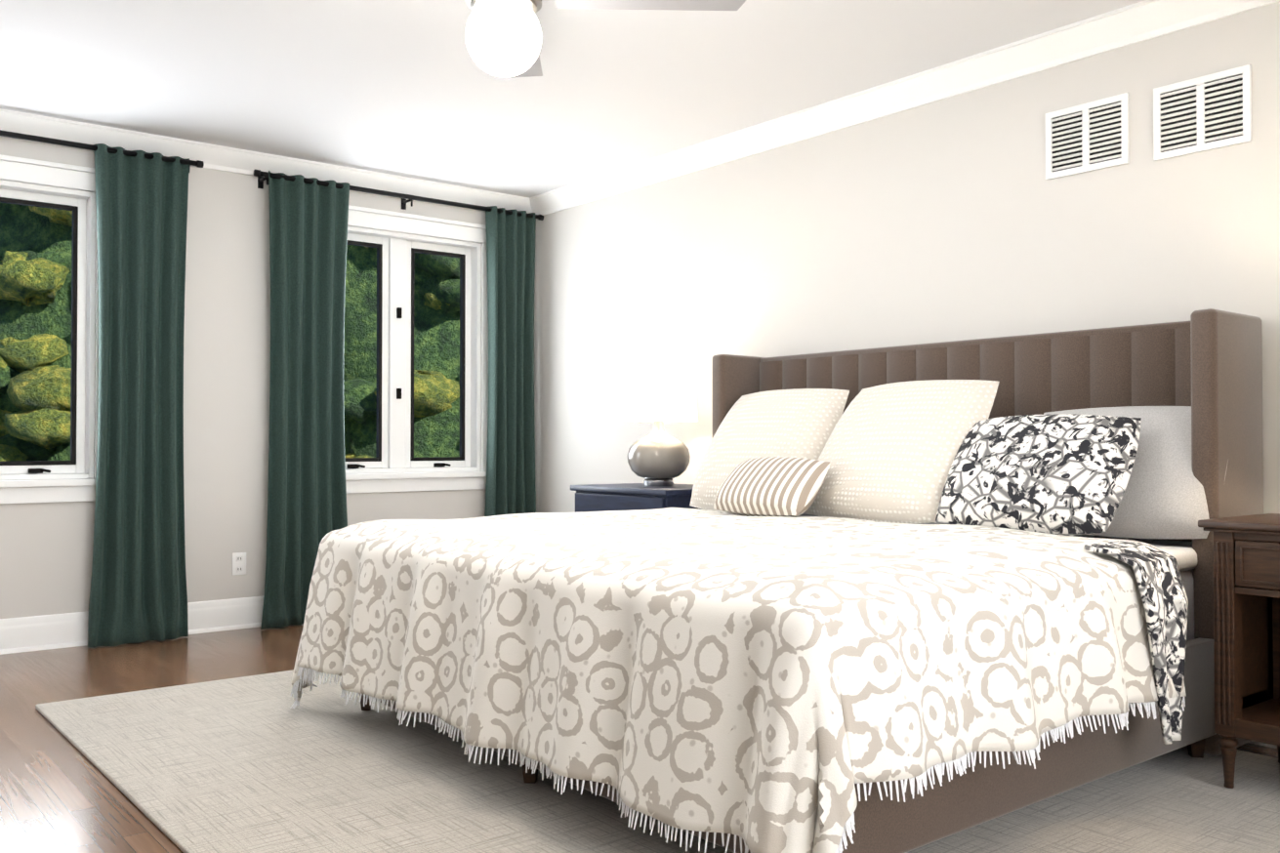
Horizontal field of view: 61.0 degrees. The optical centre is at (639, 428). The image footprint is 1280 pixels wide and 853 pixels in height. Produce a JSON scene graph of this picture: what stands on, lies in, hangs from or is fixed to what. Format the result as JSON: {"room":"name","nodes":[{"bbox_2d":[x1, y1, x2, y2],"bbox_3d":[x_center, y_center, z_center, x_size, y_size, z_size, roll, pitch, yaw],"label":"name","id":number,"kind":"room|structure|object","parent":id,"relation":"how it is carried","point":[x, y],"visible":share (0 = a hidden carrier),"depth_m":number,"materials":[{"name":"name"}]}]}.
{"room":"bedroom","nodes":[
{"label":"bedroom","id":0,"kind":"room"},
{"bbox_2d":[0,136,485,619],"bbox_3d":[-2.364,-0.198,5.440,4.230,2.440,0.180,1,-1,-39],"label":"wall","id":1,"kind":"structure","parent":0,"point":[46,557],"depth_m":5.51,"materials":[{"name":"white paint"}]},
{"bbox_2d":[0,154,98,504],"bbox_3d":[-3.015,-0.446,4.888,1.230,1.574,0.225,1,-1,-39],"label":"window","id":2,"kind":"structure","parent":1,"relation":"in","point":[73,478],"depth_m":5.13,"materials":[{"name":"white wood"}]},
{"bbox_2d":[0,129,204,648],"bbox_3d":[-2.924,-0.162,4.772,1.914,2.343,0.153,1,-1,-39],"label":"curtain","id":3,"kind":"object","parent":1,"relation":"attached to","point":[138,593],"visible":1,"depth_m":5.17,"materials":[{"name":"fabric"}]},
{"bbox_2d":[0,595,264,655],"bbox_3d":[-2.298,0.943,5.343,4.110,0.155,0.030,1,-1,-39],"label":"baseboard","id":4,"kind":"structure","parent":1,"relation":"attached to","point":[20,635],"depth_m":5.08,"materials":[{"name":"white wood"}]},
{"bbox_2d":[232,552,246,576],"bbox_3d":[-2.052,0.693,5.558,0.072,0.115,0.008,1,-1,-39],"label":"outlet","id":5,"kind":"object","parent":1,"relation":"attached to","point":[238,563],"visible":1,"depth_m":5.56,"materials":[{"name":"white plastic"}]},
{"bbox_2d":[0,108,527,212],"bbox_3d":[-2.281,-1.367,5.353,4.050,0.105,0.085,1,-1,-39],"label":"crown molding","id":6,"kind":"structure","parent":1,"relation":"attached to","point":[214,156],"depth_m":5.54,"materials":[{"name":"white wood"}]},
{"bbox_2d":[253,169,543,629],"bbox_3d":[-1.296,-0.144,6.086,1.759,2.343,0.153,1,-1,-39],"label":"curtain","id":7,"kind":"object","parent":1,"relation":"attached to","point":[307,487],"visible":0.81,"depth_m":5.74,"materials":[{"name":"fabric"}]},
{"bbox_2d":[345,205,488,494],"bbox_3d":[-1.389,-0.428,6.201,1.250,1.574,0.225,1,-1,-39],"label":"window","id":8,"kind":"structure","parent":1,"relation":"in","point":[396,251],"depth_m":6.23,"materials":[{"name":"white wood"}]},
{"bbox_2d":[0,0,1144,197],"bbox_3d":[-0.202,-1.514,2.781,4.590,0.120,7.060,1,-1,-39],"label":"ceiling","id":9,"kind":"structure","parent":0,"point":[409,88],"depth_m":4.36,"materials":[{"name":"white paint"}]},
{"bbox_2d":[465,0,745,78],"bbox_3d":[-0.371,-1.207,2.962,1.041,0.487,1.041,1,-1,-44],"label":"ceiling fan","id":10,"kind":"object","parent":9,"relation":"hanging from","point":[503,38],"visible":1,"depth_m":2.91,"materials":[{"name":"silver metal"}]},
{"bbox_2d":[0,624,1278,852],"bbox_3d":[-0.202,1.045,2.747,4.590,0.120,7.060,1,-1,-39],"label":"floor","id":11,"kind":"structure","parent":0,"point":[59,793],"depth_m":3.65,"materials":[{"name":"brown wood"}]},
{"bbox_2d":[35,669,1279,852],"bbox_3d":[0.141,0.984,3.205,2.740,0.014,3.940,1,-1,-39],"label":"rug","id":12,"kind":"object","parent":11,"relation":"on","point":[251,764],"visible":0.48,"depth_m":2.89,"materials":[{"name":"beige carpet"}]},
{"bbox_2d":[570,483,701,512],"bbox_3d":[0.085,0.641,5.272,0.567,0.724,0.740,1,-1,-39],"label":"nightstand","id":13,"kind":"object","parent":12,"relation":"on","point":[613,497],"visible":0.12,"depth_m":5.09,"materials":[{"name":"blue paint"}]},
{"bbox_2d":[619,364,698,486],"bbox_3d":[0.091,-0.011,5.286,0.380,0.577,0.380,1,-1,-39],"label":"lamp","id":14,"kind":"object","parent":13,"relation":"on","point":[658,395],"visible":1,"depth_m":5.15,"materials":[{"name":"grey ceramic"}]},
{"bbox_2d":[289,308,1263,852],"bbox_3d":[0.395,0.313,3.564,2.273,1.334,2.521,1,-1,-39],"label":"bed","id":15,"kind":"object","parent":12,"relation":"on","point":[895,599],"visible":1,"depth_m":2.78,"materials":[{"name":"beige fabric"}]},
{"bbox_2d":[290,506,1186,852],"bbox_3d":[0.137,0.629,3.353,1.609,0.644,2.521,1,-1,-39],"label":"duvet","id":16,"kind":"object","parent":15,"relation":"on","point":[737,680],"depth_m":2.48,"materials":[{"name":"white fabric"}]},
{"bbox_2d":[1019,405,1230,539],"bbox_3d":[1.538,0.135,3.496,0.238,0.417,0.660,1,-1,-39],"label":"pillow","id":17,"kind":"object","parent":15,"relation":"on","point":[1179,477],"depth_m":3.30,"materials":[{"name":"white fabric"}]},
{"bbox_2d":[1197,513,1279,788],"bbox_3d":[1.938,0.608,2.797,0.473,0.724,0.770,1,-1,-39],"label":"nightstand","id":18,"kind":"object","parent":12,"relation":"on","point":[1247,617],"visible":1,"depth_m":2.92,"materials":[{"name":"brown wood"}]},
{"bbox_2d":[534,1,1279,513],"bbox_3d":[1.513,-0.216,4.149,0.180,2.440,7.060,1,-1,-39],"label":"wall","id":19,"kind":"structure","parent":0,"point":[956,219],"depth_m":4.47,"materials":[{"name":"white paint"}]},
{"bbox_2d":[527,0,1279,215],"bbox_3d":[1.410,-1.384,4.081,0.085,0.105,6.700,1,-1,-39],"label":"crown molding","id":20,"kind":"structure","parent":19,"relation":"attached to","point":[1127,25],"depth_m":4.40,"materials":[{"name":"white wood"}]},
{"bbox_2d":[1045,92,1129,179],"bbox_3d":[1.601,-1.044,3.897,0.012,0.245,0.310,1,-1,-39],"label":"air vent","id":21,"kind":"object","parent":19,"relation":"in","point":[1088,137],"visible":1,"depth_m":3.89,"materials":[{"name":"white plastic"}]},
{"bbox_2d":[1153,64,1251,161],"bbox_3d":[1.852,-1.038,3.586,0.012,0.245,0.310,1,-1,-39],"label":"air vent","id":22,"kind":"object","parent":19,"relation":"in","point":[1206,112],"visible":1,"depth_m":3.58,"materials":[{"name":"white plastic"}]},
{"bbox_2d":[1249,741,1277,748],"bbox_3d":[1.431,0.926,4.068,0.030,0.155,6.700,1,-1,-39],"label":"baseboard","id":23,"kind":"structure","parent":19,"relation":"attached to","point":[1256,743],"depth_m":3.40,"materials":[{"name":"white wood"}]},
{"label":"outside","id":24,"kind":"structure","parent":0,"visible":0},
{"label":"ground","id":25,"kind":"structure","parent":24,"visible":0},
{"bbox_2d":[0,203,72,461],"bbox_3d":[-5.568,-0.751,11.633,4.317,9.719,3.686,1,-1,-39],"label":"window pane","id":26,"kind":"object","parent":25,"relation":"on","point":[35,307],"depth_m":10.25,"materials":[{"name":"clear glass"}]},
{"bbox_2d":[343,245,459,457],"bbox_3d":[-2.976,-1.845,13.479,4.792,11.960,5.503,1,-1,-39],"label":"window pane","id":27,"kind":"object","parent":25,"relation":"on","point":[436,358],"depth_m":11.75,"materials":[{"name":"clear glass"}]}
]}

